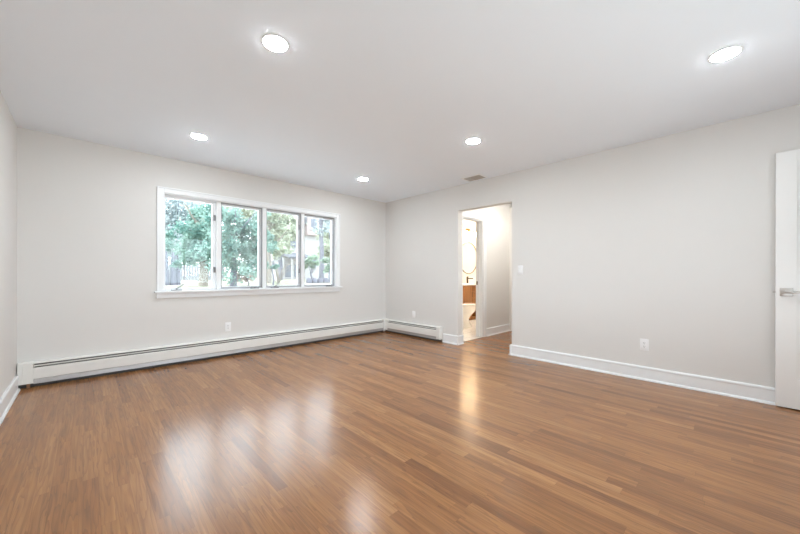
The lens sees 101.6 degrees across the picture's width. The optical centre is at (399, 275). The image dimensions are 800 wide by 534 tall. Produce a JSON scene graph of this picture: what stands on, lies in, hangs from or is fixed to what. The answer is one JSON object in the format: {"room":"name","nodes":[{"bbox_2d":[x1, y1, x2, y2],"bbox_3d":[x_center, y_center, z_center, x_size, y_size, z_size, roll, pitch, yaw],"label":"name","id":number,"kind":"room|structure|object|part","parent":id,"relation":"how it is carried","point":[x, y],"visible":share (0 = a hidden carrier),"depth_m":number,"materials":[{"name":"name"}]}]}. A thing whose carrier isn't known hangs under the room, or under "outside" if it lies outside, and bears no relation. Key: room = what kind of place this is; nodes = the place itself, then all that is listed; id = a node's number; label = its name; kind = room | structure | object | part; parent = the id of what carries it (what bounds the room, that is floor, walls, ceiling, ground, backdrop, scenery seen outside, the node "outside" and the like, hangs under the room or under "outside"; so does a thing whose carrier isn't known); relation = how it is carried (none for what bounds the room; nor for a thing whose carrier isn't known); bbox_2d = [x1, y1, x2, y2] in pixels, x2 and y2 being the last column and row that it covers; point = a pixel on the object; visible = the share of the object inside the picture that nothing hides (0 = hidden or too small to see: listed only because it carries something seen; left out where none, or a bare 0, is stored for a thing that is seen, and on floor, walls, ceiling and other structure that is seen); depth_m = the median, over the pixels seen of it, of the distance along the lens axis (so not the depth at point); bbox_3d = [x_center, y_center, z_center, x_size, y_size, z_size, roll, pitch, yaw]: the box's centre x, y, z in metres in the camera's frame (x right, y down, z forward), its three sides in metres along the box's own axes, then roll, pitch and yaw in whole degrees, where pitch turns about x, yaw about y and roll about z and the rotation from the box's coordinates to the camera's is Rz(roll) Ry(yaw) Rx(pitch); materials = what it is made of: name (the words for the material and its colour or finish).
{"room":"empty bedroom","nodes":[
{"label":"empty bedroom","id":0,"kind":"room"},
{"bbox_2d":[0,91,16,396],"bbox_3d":[-1.658,-0.158,0.948,0.150,2.440,5.660,0,0,-44],"label":"wall","id":1,"kind":"structure","parent":0,"point":[8,127],"depth_m":2.70,"materials":[{"name":"paint"}]},
{"bbox_2d":[0,376,19,424],"bbox_3d":[-1.569,0.993,0.984,0.030,0.138,5.585,0,0,-44],"label":"baseboard","id":2,"kind":"structure","parent":1,"relation":"attached to","point":[10,394],"depth_m":2.62,"materials":[{"name":"white paint"}]},
{"bbox_2d":[17,127,385,363],"bbox_3d":[-2.025,-0.159,4.627,4.722,2.440,0.150,0,0,-44],"label":"wall","id":3,"kind":"structure","parent":0,"point":[87,211],"depth_m":3.58,"materials":[{"name":"paint"}]},
{"bbox_2d":[17,319,384,388],"bbox_3d":[-1.917,0.941,4.577,4.495,0.242,0.071,0,0,-44],"label":"baseboard heater","id":4,"kind":"object","parent":3,"relation":"attached to","point":[41,372],"visible":0.98,"depth_m":3.82,"materials":[{"name":"metal"}]},
{"bbox_3d":[-1.899,0.925,4.598,4.351,0.204,0.066,0,0,-44],"label":"panel","id":5,"kind":"part","parent":4,"relation":"part of","materials":[{"name":"metal"}]},
{"bbox_2d":[225,322,230,331],"bbox_3d":[-2.260,0.680,4.291,0.072,0.118,0.009,0,0,-44],"label":"wall outlet","id":6,"kind":"object","parent":3,"relation":"attached to","point":[227,324],"visible":1,"depth_m":4.29,"materials":[{"name":"white plastic"}]},
{"bbox_2d":[154,186,342,298],"bbox_3d":[-1.942,-0.376,4.663,2.535,1.296,0.203,0,0,-44],"label":"window","id":7,"kind":"structure","parent":3,"relation":"in","point":[216,201],"depth_m":4.52,"materials":[{"name":"white paint"}]},
{"bbox_3d":[-2.607,-0.384,4.066,0.550,1.138,0.040,0,0,-44],"label":"sash","id":8,"kind":"part","parent":7,"relation":"part of","materials":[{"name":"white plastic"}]},
{"bbox_3d":[-2.178,-0.383,4.479,0.536,1.138,0.040,0,0,-44],"label":"sash","id":9,"kind":"part","parent":7,"relation":"part of","materials":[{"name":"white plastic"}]},
{"bbox_3d":[-1.943,0.202,4.663,2.535,0.030,0.203,0,0,-44],"label":"sill","id":10,"kind":"part","parent":7,"relation":"part of","materials":[{"name":"white paint"}]},
{"bbox_3d":[-1.754,-0.382,4.886,0.536,1.138,0.040,0,0,-44],"label":"sash","id":11,"kind":"part","parent":7,"relation":"part of","materials":[{"name":"white plastic"}]},
{"bbox_3d":[-1.325,-0.381,5.299,0.550,1.138,0.040,0,0,-44],"label":"sash","id":12,"kind":"part","parent":7,"relation":"part of","materials":[{"name":"white plastic"}]},
{"bbox_2d":[0,319,799,533],"bbox_3d":[1.852,1.107,3.460,8.750,0.083,7.610,0,0,-44],"label":"floor","id":13,"kind":"structure","parent":0,"point":[384,432],"depth_m":1.99,"materials":[{"name":"brown wood"}]},
{"bbox_2d":[463,283,475,319],"bbox_3d":[1.825,0.632,8.169,1.720,0.865,0.584,0,0,-44],"label":"vanity","id":14,"kind":"object","parent":13,"relation":"on","point":[469,289],"visible":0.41,"depth_m":7.63,"materials":[{"name":"brown wood"}]},
{"bbox_3d":[1.542,0.631,7.540,0.409,0.772,0.020,0,0,-44],"label":"door","id":15,"kind":"part","parent":14,"relation":"part of","materials":[{"name":"brown wood"}]},
{"bbox_2d":[463,303,475,328],"bbox_3d":[1.237,0.655,6.608,0.827,0.817,0.372,0,0,-44],"label":"toilet","id":16,"kind":"object","parent":13,"relation":"on","point":[469,309],"visible":0.36,"depth_m":6.54,"materials":[{"name":"ceramic"}]},
{"bbox_3d":[1.321,0.599,6.688,0.588,0.023,0.368,0,0,-44],"label":"lid","id":17,"kind":"part","parent":16,"relation":"part of","materials":[{"name":"ceramic"}]},
{"bbox_2d":[463,336,480,341],"bbox_3d":[1.162,1.062,5.447,0.601,0.010,0.130,0,0,-44],"label":"threshold","id":18,"kind":"object","parent":13,"relation":"on","point":[473,337],"visible":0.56,"depth_m":5.44,"materials":[{"name":"stone"}]},
{"bbox_2d":[0,0,799,223],"bbox_3d":[1.846,-1.422,3.485,8.770,0.100,7.660,0,0,-44],"label":"ceiling","id":19,"kind":"structure","parent":0,"point":[391,94],"depth_m":2.28,"materials":[{"name":"paint"}]},
{"bbox_2d":[189,133,207,139],"bbox_3d":[-2.002,-1.374,3.251,0.160,0.009,0.160,0,0,-44],"label":"recessed light","id":20,"kind":"object","parent":19,"relation":"in","point":[193,135],"visible":1,"depth_m":3.23,"materials":[{"name":"white paint"}]},
{"bbox_2d":[261,34,289,52],"bbox_3d":[-0.740,-1.372,1.940,0.160,0.009,0.160,0,0,-44],"label":"recessed light","id":21,"kind":"object","parent":19,"relation":"in","point":[272,42],"visible":1,"depth_m":1.93,"materials":[{"name":"white plastic"}]},
{"bbox_2d":[263,36,286,51],"bbox_3d":[-0.740,-1.371,1.940,0.134,0.008,0.134,0,0,-44],"label":"diffuser","id":22,"kind":"object","parent":21,"relation":"attached to","point":[272,43],"depth_m":1.93,"materials":[{"name":"white plastic"}]},
{"bbox_2d":[357,177,367,180],"bbox_3d":[-0.532,-1.372,4.680,0.160,0.009,0.160,0,0,-44],"label":"recessed light","id":23,"kind":"object","parent":19,"relation":"in","point":[361,178],"visible":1,"depth_m":4.67,"materials":[{"name":"white"}]},
{"bbox_2d":[465,138,480,143],"bbox_3d":[0.751,-1.369,3.347,0.160,0.009,0.160,0,0,-44],"label":"recessed light","id":24,"kind":"object","parent":19,"relation":"in","point":[471,140],"visible":1,"depth_m":3.34,"materials":[{"name":"white plastic"}]},
{"bbox_2d":[467,139,479,143],"bbox_3d":[0.751,-1.369,3.347,0.134,0.008,0.134,0,0,-44],"label":"diffuser","id":25,"kind":"object","parent":24,"relation":"attached to","point":[469,141],"depth_m":3.34,"materials":[{"name":"white plastic"}]},
{"bbox_2d":[461,174,487,181],"bbox_3d":[1.050,-1.368,4.600,0.226,0.010,0.306,0,0,-44],"label":"ceiling vent","id":26,"kind":"object","parent":19,"relation":"in","point":[477,176],"visible":1,"depth_m":4.57,"materials":[{"name":"beige metal"}]},
{"bbox_2d":[707,45,743,62],"bbox_3d":[2.019,-1.367,2.029,0.160,0.009,0.160,0,0,-44],"label":"recessed light","id":27,"kind":"object","parent":19,"relation":"in","point":[724,54],"visible":1,"depth_m":2.02,"materials":[{"name":"white"}]},
{"bbox_2d":[710,47,740,61],"bbox_3d":[2.019,-1.367,2.029,0.134,0.008,0.134,0,0,-44],"label":"diffuser","id":28,"kind":"object","parent":27,"relation":"attached to","point":[724,54],"depth_m":2.02,"materials":[{"name":"white plastic"}]},
{"bbox_2d":[463,222,475,282],"bbox_3d":[0.960,-0.153,7.825,3.785,2.440,0.120,0,0,-44],"label":"wall","id":29,"kind":"structure","parent":0,"point":[466,238],"depth_m":8.57,"materials":[{"name":"paint"}]},
{"bbox_2d":[463,242,475,273],"bbox_3d":[1.788,-0.447,8.519,0.826,0.826,0.021,0,0,-44],"label":"round mirror","id":30,"kind":"object","parent":29,"relation":"attached to","point":[469,250],"visible":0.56,"depth_m":8.55,"materials":[{"name":"white mirror"}]},
{"bbox_2d":[464,229,475,236],"bbox_3d":[1.802,-1.107,8.455,0.580,0.190,0.135,0,0,-44],"label":"vanity light","id":31,"kind":"object","parent":29,"relation":"attached to","point":[466,231],"visible":0.9,"depth_m":8.42,"materials":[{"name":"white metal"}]},
{"bbox_2d":[463,204,511,327],"bbox_3d":[2.243,-0.151,6.492,3.785,2.440,0.120,0,0,-44],"label":"wall","id":32,"kind":"structure","parent":0,"point":[498,217],"depth_m":5.96,"materials":[{"name":"paint"}]},
{"bbox_2d":[462,211,486,336],"bbox_3d":[1.177,0.020,5.449,0.763,2.093,0.146,0,0,-44],"label":"door frame","id":33,"kind":"structure","parent":32,"relation":"attached to","point":[481,223],"depth_m":5.63,"materials":[{"name":"white paint"}]},
{"bbox_2d":[487,324,510,336],"bbox_3d":[1.805,0.999,5.968,0.844,0.138,0.030,0,0,-44],"label":"baseboard","id":34,"kind":"structure","parent":32,"relation":"attached to","point":[495,330],"depth_m":5.95,"materials":[{"name":"white paint"}]},
{"bbox_2d":[509,208,511,330],"bbox_3d":[2.609,-0.111,6.043,0.410,2.360,1.034,0,0,-44],"label":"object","id":35,"kind":"object","parent":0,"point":[510,232],"visible":0.02,"depth_m":6.26,"materials":[{"name":"paint"}]},
{"bbox_2d":[386,104,799,387],"bbox_3d":[1.604,-0.152,4.344,0.115,2.440,6.030,0,0,-44],"label":"wall","id":36,"kind":"structure","parent":0,"point":[668,241],"depth_m":3.38,"materials":[{"name":"paint"}]},
{"bbox_2d":[385,318,441,341],"bbox_3d":[0.178,0.945,5.688,0.071,0.240,1.372,0,0,-44],"label":"baseboard heater","id":37,"kind":"object","parent":36,"relation":"attached to","point":[430,332],"visible":0.98,"depth_m":5.59,"materials":[{"name":"metal"}]},
{"bbox_3d":[0.192,0.930,5.677,0.066,0.202,1.186,0,0,-44],"label":"panel","id":38,"kind":"part","parent":37,"relation":"part of","materials":[{"name":"metal"}]},
{"bbox_2d":[443,333,463,344],"bbox_3d":[0.836,0.997,5.125,0.155,0.138,0.302,0,0,-44],"label":"baseboard","id":39,"kind":"structure","parent":36,"relation":"attached to","point":[447,338],"depth_m":5.06,"materials":[{"name":"white paint"}]},
{"bbox_2d":[518,265,522,273],"bbox_3d":[1.576,-0.067,4.279,0.014,0.118,0.072,0,0,-44],"label":"light switch","id":40,"kind":"object","parent":36,"relation":"attached to","point":[520,267],"visible":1,"depth_m":4.27,"materials":[{"name":"white plastic"}]},
{"bbox_2d":[640,338,648,350],"bbox_3d":[2.492,0.710,3.330,0.009,0.118,0.072,0,0,-44],"label":"wall outlet","id":41,"kind":"object","parent":36,"relation":"attached to","point":[644,343],"visible":1,"depth_m":3.33,"materials":[{"name":"white plastic"}]},
{"bbox_2d":[509,344,791,408],"bbox_3d":[2.594,1.000,3.291,0.145,0.138,3.138,0,0,-44],"label":"baseboard","id":42,"kind":"structure","parent":36,"relation":"attached to","point":[746,391],"depth_m":3.24,"materials":[{"name":"white paint"}]},
{"bbox_3d":[2.042,-0.152,0.484,4.837,2.440,0.140,0,0,-44],"label":"wall","id":43,"kind":"structure","parent":0,"visible":0},
{"bbox_2d":[772,149,799,409],"bbox_3d":[3.304,0.034,2.374,0.784,2.047,0.098,0,0,45],"label":"door","id":44,"kind":"structure","parent":43,"relation":"in","point":[787,229],"depth_m":2.60,"materials":[{"name":"paint"}]},
{"bbox_3d":[3.085,0.135,2.606,0.008,0.066,0.070,0,0,-44],"label":"handle","id":45,"kind":"part","parent":44,"relation":"part of","materials":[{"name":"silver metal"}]},
{"bbox_3d":[3.103,0.135,2.546,0.054,0.022,0.137,0,0,-44],"label":"lever","id":46,"kind":"part","parent":44,"relation":"part of","materials":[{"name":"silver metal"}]},
{"label":"outside","id":47,"kind":"structure","parent":0,"visible":0},
{"bbox_2d":[165,277,329,287],"bbox_3d":[-3.469,0.859,23.952,100.000,0.900,90.000,0,0,-44],"label":"lawn","id":48,"kind":"structure","parent":47,"point":[187,283],"depth_m":15.69,"materials":[{"name":"green plant"}]},
{"bbox_2d":[165,251,180,284],"bbox_3d":[-9.107,-0.254,12.973,0.730,1.406,0.341,0,0,-44],"label":"trunk","id":49,"kind":"object","parent":48,"relation":"on","point":[175,279],"visible":0.47,"depth_m":12.95,"materials":[{"name":"white wood"}]},
{"bbox_2d":[165,198,209,262],"bbox_3d":[-12.061,-2.604,17.638,4.085,6.101,4.943,0,0,40],"label":"birch tree","id":50,"kind":"object","parent":48,"relation":"on","point":[172,213],"visible":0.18,"depth_m":17.13,"materials":[{"name":"white plant"}]},
{"bbox_2d":[169,264,223,280],"bbox_3d":[-13.489,-0.133,21.337,3.585,1.250,0.150,0,0,-44],"label":"fence","id":51,"kind":"object","parent":48,"relation":"on","point":[184,269],"visible":0.28,"depth_m":21.19,"materials":[{"name":"white wood"}]},
{"bbox_2d":[165,204,229,285],"bbox_3d":[-7.324,-1.214,11.939,2.023,3.345,2.545,0,0,36],"label":"leafy tree","id":52,"kind":"object","parent":48,"relation":"on","point":[199,231],"visible":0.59,"depth_m":11.46,"materials":[{"name":"green plant"}]},
{"bbox_2d":[188,242,244,277],"bbox_3d":[-22.645,-1.755,45.403,15.884,9.538,8.437,0,0,-33],"label":"tree","id":53,"kind":"object","parent":48,"relation":"on","point":[236,242],"visible":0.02,"depth_m":44.64,"materials":[{"name":"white plant"}]},
{"bbox_3d":[-22.645,-1.755,45.403,15.884,9.538,8.437,0,0,-33],"label":"crown","id":54,"kind":"part","parent":53,"relation":"part of","materials":[{"name":"green plant"}]},
{"bbox_2d":[190,206,273,285],"bbox_3d":[-5.240,-0.971,10.510,2.095,2.863,2.259,0,0,17],"label":"leafy tree","id":55,"kind":"object","parent":48,"relation":"on","point":[232,223],"visible":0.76,"depth_m":10.18,"materials":[{"name":"green plant"}]},
{"bbox_2d":[200,203,292,282],"bbox_3d":[-7.472,-2.000,16.640,4.030,4.915,3.848,0,0,30],"label":"leafy tree","id":56,"kind":"object","parent":48,"relation":"on","point":[277,228],"visible":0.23,"depth_m":16.72,"materials":[{"name":"green plant"}]},
{"bbox_2d":[237,272,257,285],"bbox_3d":[-5.619,0.126,12.089,0.955,0.668,0.818,0,0,-18],"label":"leafy shrub","id":57,"kind":"object","parent":48,"relation":"on","point":[243,277],"visible":0.38,"depth_m":12.05,"materials":[{"name":"white plant"}]},
{"bbox_2d":[267,232,280,284],"bbox_3d":[-5.162,-0.649,13.147,0.851,2.217,1.081,0,0,-44],"label":"leafy shrub","id":58,"kind":"object","parent":48,"relation":"on","point":[273,244],"visible":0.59,"depth_m":13.17,"materials":[{"name":"green plant"}]},
{"bbox_3d":[-5.162,-0.928,13.147,0.851,1.659,1.081,0,0,-44],"label":"crown","id":59,"kind":"part","parent":58,"relation":"part of","materials":[{"name":"green plant"}]},
{"bbox_2d":[268,260,295,283],"bbox_3d":[-5.531,-0.127,14.779,1.401,1.144,1.849,0,0,27],"label":"bare shrub","id":60,"kind":"object","parent":48,"relation":"on","point":[276,270],"visible":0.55,"depth_m":14.96,"materials":[{"name":"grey plant"}]},
{"bbox_2d":[249,217,329,279],"bbox_3d":[-11.104,-4.304,36.164,8.554,9.600,10.600,0,0,-44],"label":"neighbor house","id":61,"kind":"structure","parent":48,"relation":"on","point":[311,243],"depth_m":33.18,"materials":[{"name":"white"}]},
{"bbox_3d":[-10.919,-0.420,31.937,0.660,1.240,0.022,0,0,-44],"label":"pane","id":62,"kind":"part","parent":61,"relation":"part of","materials":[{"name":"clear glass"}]},
{"bbox_3d":[-9.966,-0.576,30.160,0.160,2.048,0.160,0,0,-44],"label":"porch post","id":63,"kind":"part","parent":61,"relation":"part of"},
{"bbox_3d":[-8.779,-5.291,33.294,0.660,1.240,0.022,0,0,-44],"label":"pane","id":64,"kind":"part","parent":61,"relation":"part of","materials":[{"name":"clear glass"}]},
{"bbox_2d":[270,214,308,279],"bbox_3d":[-9.379,-3.163,25.163,4.361,7.233,3.465,0,0,-44],"label":"tree","id":65,"kind":"object","parent":48,"relation":"on","point":[292,231],"visible":0.17,"depth_m":25.15,"materials":[{"name":"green plant"}]},
{"bbox_3d":[-9.377,-4.029,25.163,4.361,5.502,3.465,0,0,-44],"label":"crown","id":66,"kind":"part","parent":65,"relation":"part of","materials":[{"name":"green plant"}]},
{"bbox_2d":[305,254,321,279],"bbox_3d":[-5.042,-0.368,18.283,1.180,1.662,0.911,0,0,-44],"label":"leafy shrub","id":67,"kind":"object","parent":48,"relation":"on","point":[308,262],"visible":0.81,"depth_m":18.30,"materials":[{"name":"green plant"}]},
{"bbox_3d":[-5.041,-0.733,18.283,1.180,0.932,0.911,0,0,-44],"label":"crown","id":68,"kind":"part","parent":67,"relation":"part of","materials":[{"name":"green plant"}]},
{"bbox_2d":[310,218,329,279],"bbox_3d":[-4.617,-2.838,20.961,2.713,6.597,2.792,0,0,10],"label":"tree","id":69,"kind":"object","parent":48,"relation":"on","point":[321,229],"visible":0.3,"depth_m":20.93,"materials":[{"name":"white plant"}]},
{"bbox_3d":[-4.598,-3.696,21.448,2.522,2.488,1.909,0,0,-44],"label":"crown","id":70,"kind":"part","parent":69,"relation":"part of","materials":[{"name":"white plant"}]},
{"bbox_2d":[311,224,329,258],"bbox_3d":[-5.466,-1.964,25.741,2.915,4.848,3.289,0,0,-44],"label":"tree","id":71,"kind":"object","parent":48,"relation":"on","point":[326,238],"visible":0.22,"depth_m":24.88,"materials":[{"name":"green plant"}]},
{"bbox_2d":[321,257,329,277],"bbox_3d":[-4.084,-0.335,19.218,0.948,1.599,1.083,0,0,11],"label":"leafy shrub","id":72,"kind":"object","parent":48,"relation":"on","point":[325,260],"visible":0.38,"depth_m":19.03,"materials":[{"name":"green plant"}]}
]}

